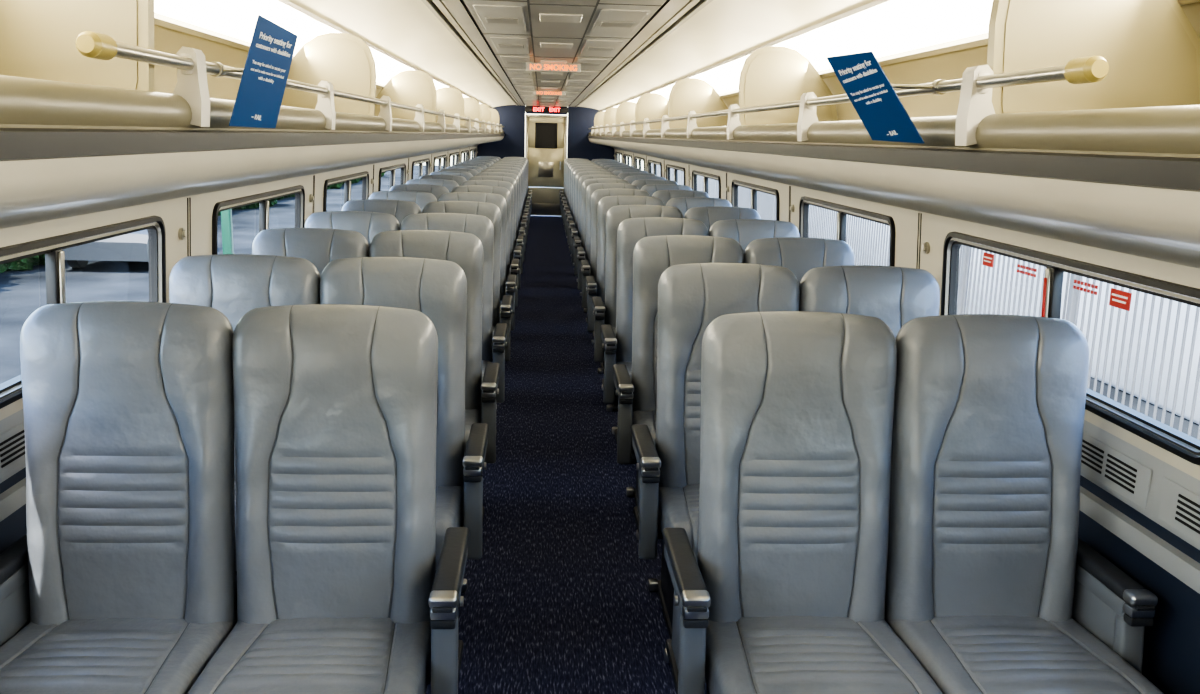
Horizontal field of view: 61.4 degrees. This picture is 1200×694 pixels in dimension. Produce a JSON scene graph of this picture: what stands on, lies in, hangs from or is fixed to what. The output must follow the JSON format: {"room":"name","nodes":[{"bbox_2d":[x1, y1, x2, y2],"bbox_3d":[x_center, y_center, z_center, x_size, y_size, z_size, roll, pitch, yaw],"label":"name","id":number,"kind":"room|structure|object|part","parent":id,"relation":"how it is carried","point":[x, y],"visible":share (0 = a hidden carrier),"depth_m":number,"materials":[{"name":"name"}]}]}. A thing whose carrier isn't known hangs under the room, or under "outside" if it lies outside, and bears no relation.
{"room":"train carriage","nodes":[
{"label":"train carriage","id":0,"kind":"room"},
{"bbox_2d":[0,24,478,553],"bbox_3d":[-1.625,-1.114,8.431,0.465,1.985,24.714,1,12,-3],"label":"wall","id":1,"kind":"structure","parent":0,"point":[186,214],"depth_m":3.52,"materials":[{"name":"beige plastic"}]},
{"bbox_2d":[0,216,165,408],"bbox_3d":[-1.490,-0.108,2.764,0.066,0.392,1.560,1,12,-3],"label":"window","id":2,"kind":"structure","parent":1,"relation":"in","point":[10,390],"depth_m":2.76,"materials":[{"name":"silver metal"}]},
{"bbox_2d":[0,0,504,216],"bbox_3d":[-1.506,-1.912,8.263,0.572,0.600,24.700,1,12,-3],"label":"luggage rack","id":3,"kind":"object","parent":1,"relation":"attached to","point":[83,120],"visible":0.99,"depth_m":2.06,"materials":[{"name":"grey plastic"}]},
{"bbox_2d":[0,75,504,216],"bbox_3d":[-1.516,-1.728,8.301,0.562,0.224,24.700,1,12,-3],"label":"shelf","id":4,"kind":"object","parent":3,"relation":"attached to","point":[63,143],"depth_m":2.06,"materials":[{"name":"grey plastic"}]},
{"bbox_2d":[209,14,297,127],"bbox_3d":[-0.833,-0.648,2.396,0.189,0.251,0.200,1,12,-3],"label":"card","id":5,"kind":"object","parent":3,"relation":"attached to","point":[258,101],"visible":1,"depth_m":2.39,"materials":[{"name":"blue paper"}]},
{"bbox_3d":[-1.393,-2.444,10.881,0.044,0.044,18.778,1,12,-3],"label":"rail","id":6,"kind":"part","parent":3,"relation":"part of","materials":[{"name":"silver metal"}]},
{"bbox_2d":[212,185,304,254],"bbox_3d":[-1.607,-0.540,4.819,0.066,0.392,1.560,1,12,-3],"label":"window","id":7,"kind":"structure","parent":1,"relation":"in","point":[299,192],"depth_m":4.78,"materials":[{"name":"silver metal"}]},
{"bbox_2d":[323,171,368,211],"bbox_3d":[-1.724,-0.973,6.874,0.066,0.392,1.560,1,12,-3],"label":"window","id":8,"kind":"structure","parent":1,"relation":"in","point":[364,175],"depth_m":6.84,"materials":[{"name":"silver metal"}]},
{"bbox_2d":[378,163,405,190],"bbox_3d":[-1.841,-1.405,8.928,0.066,0.392,1.560,1,12,-3],"label":"window","id":9,"kind":"structure","parent":1,"relation":"in","point":[393,168],"depth_m":8.90,"materials":[{"name":"silver metal"}]},
{"bbox_2d":[411,158,429,179],"bbox_3d":[-1.958,-1.838,10.983,0.066,0.392,1.560,1,12,-3],"label":"window","id":10,"kind":"structure","parent":1,"relation":"in","point":[427,170],"depth_m":10.96,"materials":[{"name":"silver metal"}]},
{"bbox_2d":[433,155,446,171],"bbox_3d":[-2.076,-2.270,13.038,0.066,0.392,1.560,1,12,-3],"label":"window","id":11,"kind":"structure","parent":1,"relation":"in","point":[444,157],"depth_m":13.01,"materials":[{"name":"silver metal"}]},
{"bbox_2d":[449,152,458,165],"bbox_3d":[-2.193,-2.703,15.093,0.066,0.392,1.560,1,12,-3],"label":"window","id":12,"kind":"structure","parent":1,"relation":"in","point":[455,153],"depth_m":15.06,"materials":[{"name":"silver metal"}]},
{"bbox_2d":[461,150,468,161],"bbox_3d":[-2.310,-3.135,17.147,0.066,0.392,1.560,1,12,-3],"label":"window","id":13,"kind":"structure","parent":1,"relation":"in","point":[465,153],"depth_m":17.12,"materials":[{"name":"silver metal"}]},
{"bbox_2d":[470,148,475,158],"bbox_3d":[-2.427,-3.568,19.202,0.066,0.392,1.560,1,12,-3],"label":"window","id":14,"kind":"structure","parent":1,"relation":"in","point":[472,150],"depth_m":19.17,"materials":[{"name":"glass"}]},
{"bbox_2d":[154,0,480,103],"bbox_3d":[-1.570,-2.169,8.205,0.180,0.145,24.600,1,12,-3],"label":"ceiling light strip","id":15,"kind":"object","parent":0,"point":[234,18],"depth_m":3.86,"materials":[{"name":"white plastic"}]},
{"bbox_2d":[475,105,613,160],"bbox_3d":[-1.100,-3.822,20.565,2.900,2.305,0.080,1,12,-3],"label":"wall","id":16,"kind":"structure","parent":0,"point":[512,117],"depth_m":20.42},
{"bbox_2d":[525,114,566,215],"bbox_3d":[-1.100,-3.679,20.543,0.840,2.035,0.102,1,12,-3],"label":"door","id":17,"kind":"structure","parent":16,"relation":"in","point":[545,135],"depth_m":20.52,"materials":[{"name":"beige metal"}]},
{"bbox_2d":[426,216,706,693],"bbox_3d":[-0.439,-0.097,8.706,2.920,0.100,24.900,1,12,-3],"label":"floor","id":18,"kind":"structure","parent":0,"point":[558,599],"depth_m":4.22,"materials":[{"name":"blue carpet"}]},
{"bbox_2d":[0,301,469,693],"bbox_3d":[-0.895,0.542,2.362,1.145,1.218,0.663,1,12,-3],"label":"passenger seat","id":19,"kind":"object","parent":18,"relation":"on","point":[122,578],"visible":1,"depth_m":2.46,"materials":[{"name":"leather"}]},
{"bbox_2d":[169,254,488,591],"bbox_3d":[-0.951,0.336,3.340,1.145,1.218,0.663,1,12,-3],"label":"passenger seat","id":20,"kind":"object","parent":18,"relation":"on","point":[234,285],"visible":0.31,"depth_m":3.43,"materials":[{"name":"leather"}]},
{"bbox_2d":[252,228,499,526],"bbox_3d":[-1.006,0.131,4.317,1.145,1.218,0.663,1,12,-3],"label":"passenger seat","id":21,"kind":"object","parent":18,"relation":"on","point":[319,246],"visible":0.24,"depth_m":4.41,"materials":[{"name":"leather"}]},
{"bbox_2d":[305,211,506,408],"bbox_3d":[-1.062,-0.075,5.294,1.145,1.218,0.663,1,12,-3],"label":"passenger seat","id":22,"kind":"object","parent":18,"relation":"on","point":[369,224],"visible":0.16,"depth_m":5.39,"materials":[{"name":"leather"}]},
{"bbox_2d":[341,199,512,409],"bbox_3d":[-1.118,-0.281,6.271,1.145,1.218,0.663,1,12,-3],"label":"passenger seat","id":23,"kind":"object","parent":18,"relation":"on","point":[399,209],"visible":0.16,"depth_m":6.37,"materials":[{"name":"leather"}]},
{"bbox_2d":[369,191,515,330],"bbox_3d":[-1.173,-0.486,7.248,1.145,1.218,0.663,1,12,-3],"label":"passenger seat","id":24,"kind":"object","parent":18,"relation":"on","point":[420,198],"visible":0.21,"depth_m":7.35,"materials":[{"name":"leather"}]},
{"bbox_2d":[389,184,519,306],"bbox_3d":[-1.229,-0.692,8.225,1.145,1.218,0.663,1,12,-3],"label":"passenger seat","id":25,"kind":"object","parent":18,"relation":"on","point":[437,191],"visible":0.19,"depth_m":8.32,"materials":[{"name":"leather"}]},
{"bbox_2d":[406,179,521,288],"bbox_3d":[-1.285,-0.898,9.202,1.145,1.218,0.663,1,12,-3],"label":"passenger seat","id":26,"kind":"object","parent":18,"relation":"on","point":[449,184],"visible":0.08,"depth_m":9.30,"materials":[{"name":"leather"}]},
{"bbox_2d":[419,175,523,273],"bbox_3d":[-1.341,-1.103,10.179,1.145,1.218,0.663,1,12,-3],"label":"passenger seat","id":27,"kind":"object","parent":18,"relation":"on","point":[459,179],"visible":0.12,"depth_m":10.28,"materials":[{"name":"leather"}]},
{"bbox_2d":[430,171,524,261],"bbox_3d":[-1.396,-1.309,11.156,1.145,1.218,0.663,1,12,-3],"label":"passenger seat","id":28,"kind":"object","parent":18,"relation":"on","point":[466,175],"visible":0.15,"depth_m":11.26,"materials":[{"name":"leather"}]},
{"bbox_2d":[440,168,526,251],"bbox_3d":[-1.452,-1.515,12.133,1.145,1.218,0.663,1,12,-3],"label":"passenger seat","id":29,"kind":"object","parent":18,"relation":"on","point":[473,172],"visible":0.12,"depth_m":12.24,"materials":[{"name":"leather"}]},
{"bbox_2d":[447,166,527,242],"bbox_3d":[-1.508,-1.720,13.110,1.145,1.218,0.663,1,12,-3],"label":"passenger seat","id":30,"kind":"object","parent":18,"relation":"on","point":[479,169],"visible":0.13,"depth_m":13.22,"materials":[{"name":"leather"}]},
{"bbox_2d":[454,164,528,234],"bbox_3d":[-1.563,-1.926,14.087,1.145,1.218,0.663,1,12,-3],"label":"passenger seat","id":31,"kind":"object","parent":18,"relation":"on","point":[482,166],"visible":0.07,"depth_m":14.19,"materials":[{"name":"leather"}]},
{"bbox_2d":[459,162,529,228],"bbox_3d":[-1.619,-2.132,15.064,1.145,1.218,0.663,1,12,-3],"label":"passenger seat","id":32,"kind":"object","parent":18,"relation":"on","point":[527,205],"visible":0.13,"depth_m":15.17,"materials":[{"name":"leather"}]},
{"bbox_2d":[465,160,530,222],"bbox_3d":[-1.675,-2.337,16.041,1.145,1.218,0.663,1,12,-3],"label":"passenger seat","id":33,"kind":"object","parent":18,"relation":"on","point":[486,161],"visible":0.09,"depth_m":16.15,"materials":[{"name":"leather"}]},
{"bbox_2d":[470,159,530,216],"bbox_3d":[-1.730,-2.543,17.018,1.145,1.218,0.663,1,12,-3],"label":"passenger seat","id":34,"kind":"object","parent":18,"relation":"on","point":[492,160],"visible":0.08,"depth_m":17.12,"materials":[{"name":"leather"}]},
{"bbox_2d":[473,157,531,199],"bbox_3d":[-1.786,-2.749,17.995,1.145,1.218,0.663,1,12,-3],"label":"passenger seat","id":35,"kind":"object","parent":18,"relation":"on","point":[496,159],"visible":0.12,"depth_m":18.11,"materials":[{"name":"leather"}]},
{"bbox_2d":[478,156,531,208],"bbox_3d":[-1.842,-2.954,18.972,1.145,1.218,0.663,1,12,-3],"label":"passenger seat","id":36,"kind":"object","parent":18,"relation":"on","point":[499,158],"visible":0.08,"depth_m":19.08,"materials":[{"name":"leather"}]},
{"bbox_2d":[559,158,614,224],"bbox_3d":[-0.196,-2.933,19.070,1.145,1.218,0.663,1,12,-3],"label":"passenger seat","id":37,"kind":"object","parent":18,"relation":"on","point":[565,160],"visible":0.09,"depth_m":19.16,"materials":[{"name":"leather"}]},
{"bbox_2d":[560,159,618,213],"bbox_3d":[-0.140,-2.728,18.093,1.145,1.218,0.663,1,12,-3],"label":"passenger seat","id":38,"kind":"object","parent":18,"relation":"on","point":[567,161],"visible":0.08,"depth_m":18.19,"materials":[{"name":"leather"}]},
{"bbox_2d":[561,161,623,230],"bbox_3d":[-0.085,-2.522,17.116,1.145,1.218,0.663,1,12,-3],"label":"passenger seat","id":39,"kind":"object","parent":18,"relation":"on","point":[569,162],"visible":0.07,"depth_m":17.20,"materials":[{"name":"leather"}]},
{"bbox_2d":[562,162,628,237],"bbox_3d":[-0.029,-2.317,16.139,1.145,1.218,0.663,1,12,-3],"label":"passenger seat","id":40,"kind":"object","parent":18,"relation":"on","point":[570,164],"visible":0.12,"depth_m":16.23,"materials":[{"name":"leather"}]},
{"bbox_2d":[564,164,633,244],"bbox_3d":[0.027,-2.111,15.162,1.145,1.218,0.663,1,12,-3],"label":"passenger seat","id":41,"kind":"object","parent":18,"relation":"on","point":[607,167],"visible":0.04,"depth_m":15.25,"materials":[{"name":"leather"}]},
{"bbox_2d":[565,166,639,256],"bbox_3d":[0.083,-1.905,14.185,1.145,1.218,0.663,1,12,-3],"label":"passenger seat","id":42,"kind":"object","parent":18,"relation":"on","point":[567,211],"visible":0.11,"depth_m":14.28,"materials":[{"name":"leather"}]},
{"bbox_2d":[567,169,647,265],"bbox_3d":[0.138,-1.699,13.208,1.145,1.218,0.663,1,12,-3],"label":"passenger seat","id":43,"kind":"object","parent":18,"relation":"on","point":[616,172],"visible":0.07,"depth_m":13.29,"materials":[{"name":"leather"}]},
{"bbox_2d":[569,171,655,275],"bbox_3d":[0.194,-1.494,12.231,1.145,1.218,0.663,1,12,-3],"label":"passenger seat","id":44,"kind":"object","parent":18,"relation":"on","point":[623,176],"visible":0.09,"depth_m":12.32,"materials":[{"name":"leather"}]},
{"bbox_2d":[571,175,665,281],"bbox_3d":[0.250,-1.288,11.254,1.145,1.218,0.663,1,12,-3],"label":"passenger seat","id":45,"kind":"object","parent":18,"relation":"on","point":[630,179],"visible":0.07,"depth_m":11.34,"materials":[{"name":"leather"}]},
{"bbox_2d":[574,178,677,295],"bbox_3d":[0.305,-1.082,10.277,1.145,1.218,0.663,1,12,-3],"label":"passenger seat","id":46,"kind":"object","parent":18,"relation":"on","point":[639,183],"visible":0.1,"depth_m":10.36,"materials":[{"name":"leather"}]},
{"bbox_2d":[577,183,691,321],"bbox_3d":[0.361,-0.877,9.300,1.145,1.218,0.663,1,12,-3],"label":"passenger seat","id":47,"kind":"object","parent":18,"relation":"on","point":[651,189],"visible":0.1,"depth_m":9.38,"materials":[{"name":"leather"}]},
{"bbox_2d":[581,188,709,344],"bbox_3d":[0.417,-0.671,8.323,1.145,1.218,0.663,1,12,-3],"label":"passenger seat","id":48,"kind":"object","parent":18,"relation":"on","point":[665,196],"visible":0.14,"depth_m":8.40,"materials":[{"name":"leather"}]},
{"bbox_2d":[586,196,731,373],"bbox_3d":[0.473,-0.465,7.346,1.145,1.218,0.663,1,12,-3],"label":"passenger seat","id":49,"kind":"object","parent":18,"relation":"on","point":[683,204],"visible":0.13,"depth_m":7.43,"materials":[{"name":"leather"}]},
{"bbox_2d":[592,205,760,411],"bbox_3d":[0.528,-0.260,6.369,1.145,1.218,0.663,1,12,-3],"label":"passenger seat","id":50,"kind":"object","parent":18,"relation":"on","point":[615,215],"visible":0.18,"depth_m":6.45,"materials":[{"name":"leather"}]},
{"bbox_2d":[600,217,799,462],"bbox_3d":[0.584,-0.054,5.392,1.145,1.218,0.663,1,12,-3],"label":"passenger seat","id":51,"kind":"object","parent":18,"relation":"on","point":[618,349],"visible":0.27,"depth_m":5.47,"materials":[{"name":"leather"}]},
{"bbox_2d":[612,235,854,539],"bbox_3d":[0.640,0.152,4.415,1.145,1.218,0.663,1,12,-3],"label":"passenger seat","id":52,"kind":"object","parent":18,"relation":"on","point":[652,255],"visible":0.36,"depth_m":4.50,"materials":[{"name":"leather"}]},
{"bbox_2d":[631,263,939,662],"bbox_3d":[0.695,0.357,3.438,1.145,1.218,0.663,1,12,-3],"label":"passenger seat","id":53,"kind":"object","parent":18,"relation":"on","point":[690,296],"visible":0.34,"depth_m":3.52,"materials":[{"name":"leather"}]},
{"bbox_2d":[662,311,1163,693],"bbox_3d":[0.751,0.563,2.461,1.145,1.218,0.663,1,12,-3],"label":"passenger seat","id":54,"kind":"object","parent":18,"relation":"on","point":[967,570],"visible":1,"depth_m":2.56,"materials":[{"name":"leather"}]},
{"bbox_2d":[154,0,1199,111],"bbox_3d":[-0.385,-2.235,8.258,2.900,0.370,24.700,1,12,-3],"label":"ceiling","id":55,"kind":"structure","parent":0,"point":[625,50],"depth_m":5.47,"materials":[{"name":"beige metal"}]},
{"bbox_2d":[525,106,567,112],"bbox_3d":[-1.062,-4.736,20.127,0.860,0.125,0.033,1,12,-3],"label":"exit sign","id":56,"kind":"object","parent":55,"relation":"attached to","point":[527,108],"visible":0.97,"depth_m":20.11,"materials":[{"name":"black"}]},
{"bbox_2d":[533,90,565,95],"bbox_3d":[-0.644,-3.223,12.793,0.420,0.070,0.033,1,12,-3],"label":"led display","id":57,"kind":"object","parent":55,"relation":"attached to","point":[554,93],"visible":0.99,"depth_m":12.78,"materials":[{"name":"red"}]},
{"bbox_2d":[526,62,580,72],"bbox_3d":[-0.360,-2.169,7.812,0.420,0.080,0.033,1,12,-3],"label":"led display","id":58,"kind":"object","parent":55,"relation":"attached to","point":[530,66],"visible":0.98,"depth_m":7.80,"materials":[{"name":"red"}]},
{"bbox_2d":[605,0,992,110],"bbox_3d":[0.795,-2.139,8.346,0.180,0.145,24.600,1,12,-3],"label":"ceiling light strip","id":59,"kind":"object","parent":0,"point":[895,26],"depth_m":3.77,"materials":[{"name":"white plastic"}]},
{"bbox_2d":[610,2,1199,693],"bbox_3d":[0.796,-1.083,8.575,0.465,1.985,24.714,1,12,-3],"label":"wall","id":60,"kind":"structure","parent":0,"point":[1139,510],"depth_m":2.63,"materials":[{"name":"beige plastic"}]},
{"bbox_2d":[615,152,621,161],"bbox_3d":[0.373,-3.532,19.369,0.066,0.392,1.560,1,12,-3],"label":"window","id":61,"kind":"structure","parent":60,"relation":"in","point":[617,154],"depth_m":19.34,"materials":[{"name":"black metal"}]},
{"bbox_2d":[624,154,631,165],"bbox_3d":[0.490,-3.100,17.314,0.066,0.392,1.560,1,12,-3],"label":"window","id":62,"kind":"structure","parent":60,"relation":"in","point":[625,155],"depth_m":17.29,"materials":[{"name":"black metal"}]},
{"bbox_2d":[634,156,644,170],"bbox_3d":[0.608,-2.667,15.260,0.066,0.392,1.560,1,12,-3],"label":"window","id":63,"kind":"structure","parent":60,"relation":"in","point":[635,157],"depth_m":15.23,"materials":[{"name":"black metal"}]},
{"bbox_2d":[648,160,661,176],"bbox_3d":[0.725,-2.235,13.205,0.066,0.392,1.560,1,12,-3],"label":"window","id":64,"kind":"structure","parent":60,"relation":"in","point":[652,161],"depth_m":13.17,"materials":[{"name":"black metal"}]},
{"bbox_2d":[666,164,685,185],"bbox_3d":[0.842,-1.802,11.150,0.066,0.392,1.560,1,12,-3],"label":"window","id":65,"kind":"structure","parent":60,"relation":"in","point":[668,166],"depth_m":11.12,"materials":[{"name":"black metal"}]},
{"bbox_2d":[692,170,720,198],"bbox_3d":[0.959,-1.369,9.096,0.066,0.392,1.560,1,12,-3],"label":"window","id":66,"kind":"structure","parent":60,"relation":"in","point":[695,173],"depth_m":9.06,"materials":[{"name":"black metal"}]},
{"bbox_2d":[731,180,779,220],"bbox_3d":[1.076,-0.937,7.041,0.066,0.392,1.560,1,12,-3],"label":"window","id":67,"kind":"structure","parent":60,"relation":"in","point":[735,183],"depth_m":7.01,"materials":[{"name":"black metal"}]},
{"bbox_2d":[799,196,895,265],"bbox_3d":[1.193,-0.504,4.986,0.066,0.392,1.560,1,12,-3],"label":"window","id":68,"kind":"structure","parent":60,"relation":"in","point":[805,201],"depth_m":4.95,"materials":[{"name":"black metal"}]},
{"bbox_2d":[588,0,1199,250],"bbox_3d":[0.718,-1.883,8.396,0.572,0.600,24.700,1,12,-3],"label":"luggage rack","id":69,"kind":"object","parent":60,"relation":"attached to","point":[1080,114],"visible":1,"depth_m":2.16,"materials":[{"name":"grey plastic"}]},
{"bbox_3d":[0.311,-2.410,10.924,0.044,0.044,18.898,1,12,-3],"label":"rail","id":70,"kind":"part","parent":69,"relation":"part of","materials":[{"name":"silver metal"}]},
{"bbox_2d":[827,51,945,142],"bbox_3d":[0.683,-0.581,2.373,0.266,0.198,0.200,1,12,-3],"label":"card","id":71,"kind":"object","parent":69,"relation":"attached to","point":[869,90],"visible":0.99,"depth_m":2.36,"materials":[{"name":"blue paper"}]},
{"bbox_2d":[588,105,1199,250],"bbox_3d":[0.718,-1.699,8.434,0.562,0.224,24.700,1,12,-3],"label":"shelf","id":72,"kind":"object","parent":69,"relation":"attached to","point":[1134,173],"depth_m":2.05,"materials":[{"name":"grey plastic"}]},
{"bbox_2d":[940,232,1199,464],"bbox_3d":[1.309,-0.072,2.931,0.070,0.392,1.560,1,12,-3],"label":"window","id":73,"kind":"structure","parent":60,"relation":"in","point":[1187,447],"depth_m":2.68,"materials":[{"name":"black metal"}]},
{"label":"outside","id":74,"kind":"structure","parent":0,"visible":0},
{"bbox_2d":[0,165,1198,438],"bbox_3d":[-1.109,-1.180,20.159,120.000,0.200,140.000,1,12,-3],"label":"ground","id":75,"kind":"structure","parent":74,"point":[22,293],"depth_m":18.68,"materials":[{"name":"concrete"}]},
{"bbox_2d":[56,222,153,267],"bbox_3d":[-9.913,-2.589,21.929,1.820,1.400,4.420,1,12,-3],"label":"parked car","id":76,"kind":"object","parent":75,"relation":"on","point":[133,246],"visible":0.34,"depth_m":19.86,"materials":[{"name":"grey paint"}]},
{"bbox_2d":[0,172,384,272],"bbox_3d":[-13.317,-5.914,36.029,3.479,2.945,60.342,1,12,-3],"label":"trees","id":77,"kind":"object","parent":75,"relation":"on","point":[26,264],"visible":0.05,"depth_m":20.67,"materials":[{"name":"green plant"}]},
{"bbox_2d":[221,205,233,253],"bbox_3d":[-6.199,-3.588,22.022,0.140,3.500,13.000,1,12,-3],"label":"posts","id":78,"kind":"object","parent":75,"relation":"on","point":[226,216],"visible":0.02,"depth_m":15.81,"materials":[{"name":"green"}]},
{"bbox_2d":[651,162,1199,439],"bbox_3d":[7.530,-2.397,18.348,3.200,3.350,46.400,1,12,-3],"label":"corrugated fence","id":79,"kind":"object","parent":75,"relation":"on","point":[1196,353],"visible":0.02,"depth_m":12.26,"materials":[{"name":"white metal"}]}
]}

